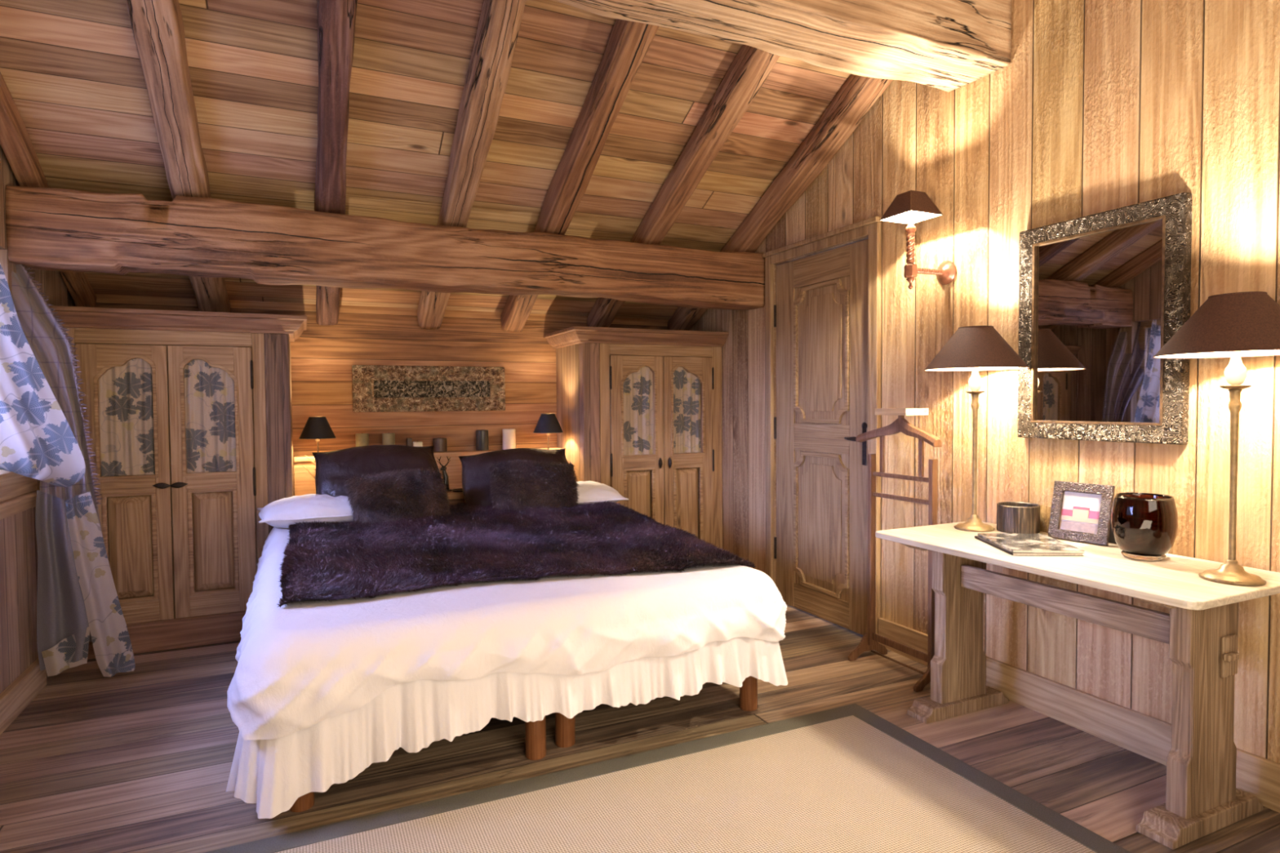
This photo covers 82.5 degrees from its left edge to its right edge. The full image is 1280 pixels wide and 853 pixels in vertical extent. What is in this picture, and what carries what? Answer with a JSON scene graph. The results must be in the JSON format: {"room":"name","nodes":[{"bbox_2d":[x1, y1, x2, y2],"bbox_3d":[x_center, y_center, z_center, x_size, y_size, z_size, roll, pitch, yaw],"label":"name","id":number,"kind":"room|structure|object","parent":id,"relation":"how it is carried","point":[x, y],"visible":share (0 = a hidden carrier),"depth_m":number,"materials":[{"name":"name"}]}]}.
{"room":"bedroom","nodes":[
{"label":"bedroom","id":0,"kind":"room"},
{"bbox_2d":[0,145,76,693],"bbox_3d":[-1.626,-0.802,0.393,0.300,4.202,8.120,-1,2,-25],"label":"wall","id":1,"kind":"structure","parent":0,"point":[18,538],"depth_m":3.18,"materials":[{"name":"brown wood"}]},
{"bbox_2d":[0,469,23,482],"bbox_3d":[-2.387,-0.247,2.284,0.200,0.980,1.920,-1,2,-25],"label":"windowsill","id":2,"kind":"structure","parent":1,"relation":"in","point":[5,475],"depth_m":3.02,"materials":[{"name":"brown wood"}]},
{"bbox_2d":[0,475,37,502],"bbox_3d":[-1.280,0.339,0.099,0.035,0.105,7.235,-1,2,-25],"label":"trim","id":3,"kind":"structure","parent":1,"relation":"attached to","point":[9,489],"depth_m":3.14,"materials":[{"name":"brown wood"}]},
{"bbox_2d":[0,489,39,519],"bbox_3d":[-1.279,0.426,0.113,0.045,0.070,7.255,-1,2,-25],"label":"trim","id":4,"kind":"structure","parent":1,"relation":"attached to","point":[12,506],"depth_m":3.11,"materials":[{"name":"brown wood"}]},
{"bbox_2d":[0,657,46,734],"bbox_3d":[-1.276,1.239,0.127,0.030,0.135,7.235,-1,2,-25],"label":"baseboard","id":5,"kind":"structure","parent":1,"relation":"attached to","point":[22,691],"depth_m":3.11,"materials":[{"name":"brown wood"}]},
{"bbox_2d":[0,263,135,676],"bbox_3d":[-2.649,0.042,3.117,0.742,2.227,0.405,-2,2,-30],"label":"curtain","id":6,"kind":"object","parent":1,"relation":"hanging from","point":[43,437],"visible":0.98,"depth_m":3.25,"materials":[{"name":"white fabric"}]},
{"bbox_2d":[0,263,85,487],"bbox_3d":[-2.664,-0.381,2.982,0.588,1.303,0.204,-2,3,-42],"label":"print","id":7,"kind":"object","parent":6,"relation":"attached to","point":[37,441],"depth_m":3.03,"materials":[{"name":"blue fabric"}]},
{"bbox_2d":[41,491,135,676],"bbox_3d":[-2.498,0.721,3.289,0.333,0.855,0.095,-1,2,-25],"label":"print","id":8,"kind":"object","parent":6,"relation":"attached to","point":[73,550],"depth_m":3.26,"materials":[{"name":"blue fabric"}]},
{"bbox_2d":[5,185,764,310],"bbox_3d":[-1.004,-0.929,4.066,3.909,0.367,0.307,-1,2,-25],"label":"beam","id":9,"kind":"structure","parent":1,"relation":"attached to","point":[48,228],"depth_m":3.71,"materials":[{"name":"brown wood"}]},
{"bbox_2d":[95,293,668,496],"bbox_3d":[-1.433,0.173,5.051,4.155,1.946,0.120,-1,2,-25],"label":"wall","id":10,"kind":"structure","parent":0,"point":[322,358],"depth_m":4.92,"materials":[{"name":"brown wood"}]},
{"bbox_2d":[351,364,505,412],"bbox_3d":[-1.413,-0.257,4.956,1.007,0.307,0.043,-1,2,-25],"label":"carved panel","id":11,"kind":"object","parent":10,"relation":"attached to","point":[375,388],"visible":1,"depth_m":4.94,"materials":[{"name":"brown wood"}]},
{"bbox_2d":[0,0,851,319],"bbox_3d":[0.198,-1.856,1.205,4.335,2.455,8.360,-1,2,-25],"label":"ceiling","id":12,"kind":"structure","parent":0,"point":[72,70],"depth_m":3.48,"materials":[{"name":"brown wood"}]},
{"bbox_2d":[0,71,96,307],"bbox_3d":[-2.240,-1.713,2.142,0.102,2.309,4.424,-1,2,-25],"label":"rafter","id":13,"kind":"object","parent":12,"relation":"attached to","point":[15,143],"visible":0.56,"depth_m":3.15,"materials":[{"name":"brown wood"}]},
{"bbox_2d":[125,0,230,312],"bbox_3d":[-1.672,-1.730,2.406,0.169,2.304,4.419,-1,2,-25],"label":"rafter","id":14,"kind":"object","parent":12,"relation":"attached to","point":[157,25],"visible":0.62,"depth_m":3.03,"materials":[{"name":"brown wood"}]},
{"bbox_2d":[314,0,357,325],"bbox_3d":[-1.105,-1.742,2.669,0.162,2.310,4.425,-1,2,-25],"label":"rafter","id":15,"kind":"object","parent":12,"relation":"attached to","point":[336,19],"visible":0.7,"depth_m":3.22,"materials":[{"name":"brown wood"}]},
{"bbox_2d":[417,0,525,328],"bbox_3d":[-0.528,-1.753,2.933,0.172,2.310,4.432,-1,2,-25],"label":"rafter","id":16,"kind":"object","parent":12,"relation":"attached to","point":[489,68],"visible":0.73,"depth_m":3.39,"materials":[{"name":"brown wood"}]},
{"bbox_2d":[500,18,658,332],"bbox_3d":[-0.007,-1.764,3.172,0.164,2.306,4.429,-1,2,-25],"label":"rafter","id":17,"kind":"object","parent":12,"relation":"attached to","point":[628,42],"visible":0.75,"depth_m":3.64,"materials":[{"name":"brown wood"}]},
{"bbox_2d":[586,44,779,327],"bbox_3d":[0.574,-1.781,3.441,0.158,2.308,4.430,-1,2,-25],"label":"rafter","id":18,"kind":"object","parent":12,"relation":"attached to","point":[751,67],"visible":0.7,"depth_m":3.90,"materials":[{"name":"brown wood"}]},
{"bbox_2d":[667,74,893,330],"bbox_3d":[1.198,-1.800,3.729,0.173,2.309,4.427,-1,2,-25],"label":"rafter","id":19,"kind":"object","parent":12,"relation":"attached to","point":[858,95],"visible":0.52,"depth_m":4.18,"materials":[{"name":"brown wood"}]},
{"bbox_2d":[0,603,1279,852],"bbox_3d":[0.303,1.315,1.347,4.155,0.120,8.360,-1,2,-25],"label":"floor","id":20,"kind":"structure","parent":0,"point":[140,760],"depth_m":2.71,"materials":[{"name":"brown wood"}]},
{"bbox_2d":[48,305,306,659],"bbox_3d":[-2.507,0.286,4.129,1.164,1.797,0.650,-1,2,-25],"label":"wardrobe","id":21,"kind":"object","parent":20,"relation":"on","point":[189,413],"visible":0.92,"depth_m":3.90,"materials":[{"name":"brown wood"}]},
{"bbox_2d":[293,447,563,505],"bbox_3d":[-1.302,0.665,4.794,1.743,0.978,0.477,-1,2,-25],"label":"headboard","id":22,"kind":"object","parent":20,"relation":"on","point":[304,483],"visible":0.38,"depth_m":4.61,"materials":[{"name":"brown wood"}]},
{"bbox_2d":[298,416,336,452],"bbox_3d":[-1.941,0.184,4.398,0.208,0.490,0.208,-1,2,-25],"label":"bedside lamp","id":23,"kind":"object","parent":22,"relation":"on","point":[317,428],"visible":0.78,"depth_m":4.33,"materials":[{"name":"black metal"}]},
{"bbox_2d":[355,433,368,446],"bbox_3d":[-1.803,0.111,4.735,0.080,0.139,0.080,-1,2,-25],"label":"candle","id":24,"kind":"object","parent":22,"relation":"on","point":[362,439],"visible":0.64,"depth_m":4.70,"materials":[{"name":"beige wax"}]},
{"bbox_2d":[382,432,395,444],"bbox_3d":[-1.655,0.109,4.803,0.080,0.137,0.080,-1,2,-25],"label":"candle","id":25,"kind":"object","parent":22,"relation":"on","point":[388,438],"visible":0.7,"depth_m":4.77,"materials":[{"name":"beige wax"}]},
{"bbox_2d":[406,437,412,446],"bbox_3d":[-1.544,0.126,4.878,0.030,0.096,0.060,-1,2,-25],"label":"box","id":26,"kind":"object","parent":22,"relation":"on","point":[409,441],"visible":0.56,"depth_m":4.85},
{"bbox_2d":[412,440,422,446],"bbox_3d":[-1.486,0.132,4.874,0.058,0.084,0.055,-1,2,-25],"label":"cube","id":27,"kind":"object","parent":22,"relation":"on","point":[417,443],"visible":0.53,"depth_m":4.85,"materials":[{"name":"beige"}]},
{"bbox_2d":[293,447,563,462],"bbox_3d":[-1.372,0.186,4.921,1.743,0.028,0.162,-1,2,-25],"label":"shelf","id":28,"kind":"object","parent":22,"relation":"attached to","point":[454,455],"depth_m":4.89,"materials":[{"name":"brown wood"}]},
{"bbox_2d":[432,437,447,452],"bbox_3d":[-1.356,0.122,4.942,0.092,0.096,0.092,-1,2,-25],"label":"candle","id":29,"kind":"object","parent":22,"relation":"on","point":[440,444],"visible":0.97,"depth_m":4.90,"materials":[{"name":"black wax"}]},
{"bbox_2d":[437,456,451,491],"bbox_3d":[-1.246,0.302,4.676,0.072,0.226,0.080,0,2,26],"label":"deer figurine","id":30,"kind":"object","parent":22,"relation":"on","point":[446,477],"visible":0.83,"depth_m":4.66,"materials":[{"name":"black ceramic"}]},
{"bbox_2d":[451,488,462,492],"bbox_3d":[-1.146,0.408,4.662,0.116,0.013,0.116,-1,2,-25],"label":"ashtray","id":31,"kind":"object","parent":22,"relation":"on","point":[458,490],"visible":0.6,"depth_m":4.63,"materials":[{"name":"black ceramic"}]},
{"bbox_2d":[475,429,488,450],"bbox_3d":[-1.095,0.092,5.062,0.086,0.144,0.086,-1,2,-25],"label":"candle","id":32,"kind":"object","parent":22,"relation":"on","point":[482,436],"visible":1,"depth_m":5.03,"materials":[{"name":"black wax"}]},
{"bbox_2d":[502,428,515,449],"bbox_3d":[-0.923,0.087,5.141,0.092,0.147,0.092,-1,2,-25],"label":"candle","id":33,"kind":"object","parent":22,"relation":"on","point":[508,435],"visible":0.86,"depth_m":5.10,"materials":[{"name":"beige wax"}]},
{"bbox_2d":[533,413,563,448],"bbox_3d":[-0.629,0.155,5.004,0.208,0.490,0.208,-1,2,-25],"label":"bedside lamp","id":34,"kind":"object","parent":22,"relation":"on","point":[548,424],"visible":0.8,"depth_m":4.94,"materials":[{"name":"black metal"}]},
{"bbox_2d":[288,675,757,812],"bbox_3d":[-0.738,0.909,3.570,1.875,0.560,2.050,-1,2,-25],"label":"bed","id":35,"kind":"object","parent":20,"relation":"on","point":[535,731],"visible":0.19,"depth_m":2.75,"materials":[{"name":"brown wood"}]},
{"bbox_2d":[257,493,354,528],"bbox_3d":[-1.725,0.461,4.010,0.668,0.185,0.450,-1,2,-29],"label":"pillow","id":36,"kind":"object","parent":35,"relation":"on","point":[282,513],"visible":0.5,"depth_m":3.81,"materials":[{"name":"white fabric"}]},
{"bbox_2d":[311,444,439,497],"bbox_3d":[-1.487,0.341,4.192,0.717,0.456,0.389,-1,2,-25],"label":"pillow","id":37,"kind":"object","parent":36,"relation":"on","point":[333,468],"visible":0.4,"depth_m":4.15,"materials":[{"name":"black fabric"}]},
{"bbox_2d":[343,466,451,524],"bbox_3d":[-1.307,0.429,3.979,0.558,0.398,0.312,-2,2,-36],"label":"cushion","id":38,"kind":"object","parent":35,"relation":"on","point":[387,495],"visible":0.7,"depth_m":3.91,"materials":[{"name":"brown fur"}]},
{"bbox_2d":[226,527,787,818],"bbox_3d":[-0.723,0.825,3.504,2.136,0.582,2.210,-1,2,-25],"label":"bedspread","id":39,"kind":"object","parent":35,"relation":"on","point":[319,693],"visible":0.85,"depth_m":2.49,"materials":[{"name":"white fabric"}]},
{"bbox_2d":[277,500,755,607],"bbox_3d":[-0.728,0.554,3.635,1.928,0.163,1.912,-1,2,-25],"label":"fur throw","id":40,"kind":"object","parent":39,"relation":"on","point":[329,561],"visible":0.86,"depth_m":3.23,"materials":[{"name":"fur"}]},
{"bbox_2d":[458,448,568,506],"bbox_3d":[-0.748,0.362,4.537,0.696,0.441,0.358,-1,2,-25],"label":"pillow","id":41,"kind":"object","parent":35,"relation":"on","point":[475,468],"visible":0.34,"depth_m":4.49,"materials":[{"name":"black fabric"}]},
{"bbox_2d":[488,458,578,511],"bbox_3d":[-0.629,0.392,4.370,0.560,0.405,0.317,-1,2,-16],"label":"cushion","id":42,"kind":"object","parent":35,"relation":"on","point":[515,485],"visible":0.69,"depth_m":4.31,"materials":[{"name":"brown fur"}]},
{"bbox_2d":[574,480,628,504],"bbox_3d":[-0.423,0.439,4.634,0.602,0.168,0.450,-1,2,-19],"label":"pillow","id":43,"kind":"object","parent":35,"relation":"on","point":[588,491],"visible":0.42,"depth_m":4.51,"materials":[{"name":"white fabric"}]},
{"bbox_2d":[543,326,728,549],"bbox_3d":[-0.028,0.230,5.274,1.168,1.797,0.650,-1,2,-25],"label":"wardrobe","id":44,"kind":"object","parent":20,"relation":"on","point":[638,416],"visible":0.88,"depth_m":5.07,"materials":[{"name":"brown wood"}]},
{"bbox_2d":[204,703,1131,852],"bbox_3d":[0.304,1.268,0.731,3.112,0.012,3.805,-1,2,-25],"label":"rug","id":45,"kind":"object","parent":20,"relation":"on","point":[846,779],"visible":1,"depth_m":2.31,"materials":[{"name":"carpet"}]},
{"bbox_2d":[848,408,942,692],"bbox_3d":[1.242,0.545,3.483,0.247,1.264,0.500,-1,2,-25],"label":"stand","id":46,"kind":"object","parent":20,"relation":"on","point":[869,640],"visible":0.92,"depth_m":3.47,"materials":[{"name":"brown wood"}]},
{"bbox_2d":[875,408,928,417],"bbox_3d":[1.241,-0.047,3.466,0.140,0.079,0.200,-1,2,-25],"label":"tray","id":47,"kind":"object","parent":46,"relation":"on","point":[900,412],"depth_m":3.39,"materials":[{"name":"wood"}]},
{"bbox_2d":[875,521,1279,849],"bbox_3d":[1.502,0.825,2.630,0.607,0.756,1.220,-1,2,-25],"label":"console table","id":48,"kind":"object","parent":20,"relation":"on","point":[1200,629],"visible":0.88,"depth_m":2.27,"materials":[{"name":"brown wood"}]},
{"bbox_2d":[924,325,1030,532],"bbox_3d":[1.408,0.008,3.065,0.404,0.847,0.404,-1,2,-25],"label":"table lamp","id":49,"kind":"object","parent":48,"relation":"on","point":[974,348],"visible":0.99,"depth_m":2.98,"materials":[{"name":"brown fabric"}]},
{"bbox_2d":[968,367,982,391],"bbox_3d":[1.406,-0.203,3.058,0.054,0.112,0.054,-1,2,-25],"label":"bulb","id":50,"kind":"object","parent":49,"relation":"on","point":[975,382],"depth_m":3.04,"materials":[{"name":"white glass"}]},
{"bbox_2d":[996,501,1039,533],"bbox_3d":[1.563,0.377,3.015,0.160,0.112,0.160,-1,2,-25],"label":"bowl","id":51,"kind":"object","parent":48,"relation":"on","point":[1022,517],"visible":1,"depth_m":2.95,"materials":[{"name":"grey metal"}]},
{"bbox_2d":[974,535,1083,555],"bbox_3d":[1.429,0.439,2.701,0.240,0.009,0.330,0,2,3],"label":"magazine","id":52,"kind":"object","parent":48,"relation":"on","point":[977,537],"visible":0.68,"depth_m":2.54,"materials":[{"name":"beige paper"}]},
{"bbox_2d":[977,533,1084,553],"bbox_3d":[1.435,0.429,2.699,0.240,0.009,0.330,0,2,5],"label":"magazine","id":53,"kind":"object","parent":52,"relation":"on","point":[1012,542],"visible":1,"depth_m":2.66,"materials":[{"name":"multicoloured paper"}]},
{"bbox_2d":[1047,480,1116,546],"bbox_3d":[1.701,0.327,2.789,0.096,0.222,0.230,-2,2,-33],"label":"photo frame","id":54,"kind":"object","parent":48,"relation":"on","point":[1080,512],"visible":0.94,"depth_m":2.78,"materials":[{"name":"metal"}]},
{"bbox_2d":[1059,491,1101,533],"bbox_3d":[1.688,0.329,2.790,0.059,0.155,0.152,-1,2,-25],"label":"photograph","id":55,"kind":"object","parent":54,"relation":"attached to","point":[1080,512],"depth_m":2.79,"materials":[{"name":"multicoloured"}]},
{"bbox_2d":[1111,492,1177,560],"bbox_3d":[1.722,0.342,2.492,0.189,0.213,0.189,-1,2,-25],"label":"glass vase","id":56,"kind":"object","parent":48,"relation":"on","point":[1144,526],"visible":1,"depth_m":2.43,"materials":[{"name":"brown"}]},
{"bbox_2d":[1152,291,1279,586],"bbox_3d":[1.767,0.035,2.168,0.404,0.847,0.404,-1,2,-25],"label":"table lamp","id":57,"kind":"object","parent":48,"relation":"on","point":[1235,326],"visible":1,"depth_m":2.12,"materials":[{"name":"gold metal"}]},
{"bbox_2d":[1223,351,1247,385],"bbox_3d":[1.766,-0.177,2.161,0.054,0.112,0.054,-1,2,-25],"label":"bulb","id":58,"kind":"object","parent":57,"relation":"on","point":[1235,373],"depth_m":2.15,"materials":[{"name":"white glass"}]},
{"bbox_2d":[689,0,1279,764],"bbox_3d":[2.118,-0.886,2.122,0.120,4.202,8.120,-1,2,-25],"label":"wall","id":59,"kind":"structure","parent":0,"point":[1098,106],"depth_m":2.92,"materials":[{"name":"brown wood"}]},
{"bbox_2d":[550,0,1011,92],"bbox_3d":[-0.265,-1.679,2.429,3.909,0.378,0.361,-1,2,-25],"label":"ridge beam","id":60,"kind":"structure","parent":59,"relation":"attached to","point":[948,46],"depth_m":2.88,"materials":[{"name":"brown wood"}]},
{"bbox_2d":[773,239,868,635],"bbox_3d":[1.056,0.061,4.324,0.105,2.164,0.882,-1,2,-25],"label":"door","id":61,"kind":"structure","parent":59,"relation":"in","point":[820,310],"depth_m":4.29,"materials":[{"name":"brown wood"}]},
{"bbox_2d":[762,216,881,642],"bbox_3d":[1.038,0.021,4.308,0.045,2.262,1.035,-1,2,-25],"label":"trim","id":62,"kind":"structure","parent":59,"relation":"attached to","point":[871,228],"depth_m":4.02,"materials":[{"name":"brown wood"}]},
{"bbox_2d":[880,190,956,289],"bbox_3d":[1.298,-0.850,3.375,0.316,0.438,0.195,-1,2,-25],"label":"wall sconce","id":63,"kind":"object","parent":59,"relation":"attached to","point":[910,207],"visible":1,"depth_m":3.34,"materials":[{"name":"orange metal"}]},
{"bbox_2d":[878,617,1279,813],"bbox_3d":[2.523,1.168,1.176,0.022,0.150,5.955,-1,2,-25],"label":"baseboard","id":64,"kind":"structure","parent":59,"relation":"attached to","point":[1148,736],"depth_m":2.81,"materials":[{"name":"brown wood"}]},
{"bbox_2d":[1017,191,1192,444],"bbox_3d":[1.734,-0.375,2.775,0.042,0.858,0.635,-1,2,-25],"label":"wall mirror","id":65,"kind":"object","parent":59,"relation":"attached to","point":[1100,295],"visible":0.99,"depth_m":2.73,"materials":[{"name":"grey metal"}]},
{"bbox_2d":[1035,219,1162,422],"bbox_3d":[1.730,-0.375,2.773,0.004,0.726,0.503,-1,2,-25],"label":"mirror glass","id":66,"kind":"object","parent":65,"relation":"attached to","point":[1099,288],"depth_m":2.75,"materials":[{"name":"silver metal"}]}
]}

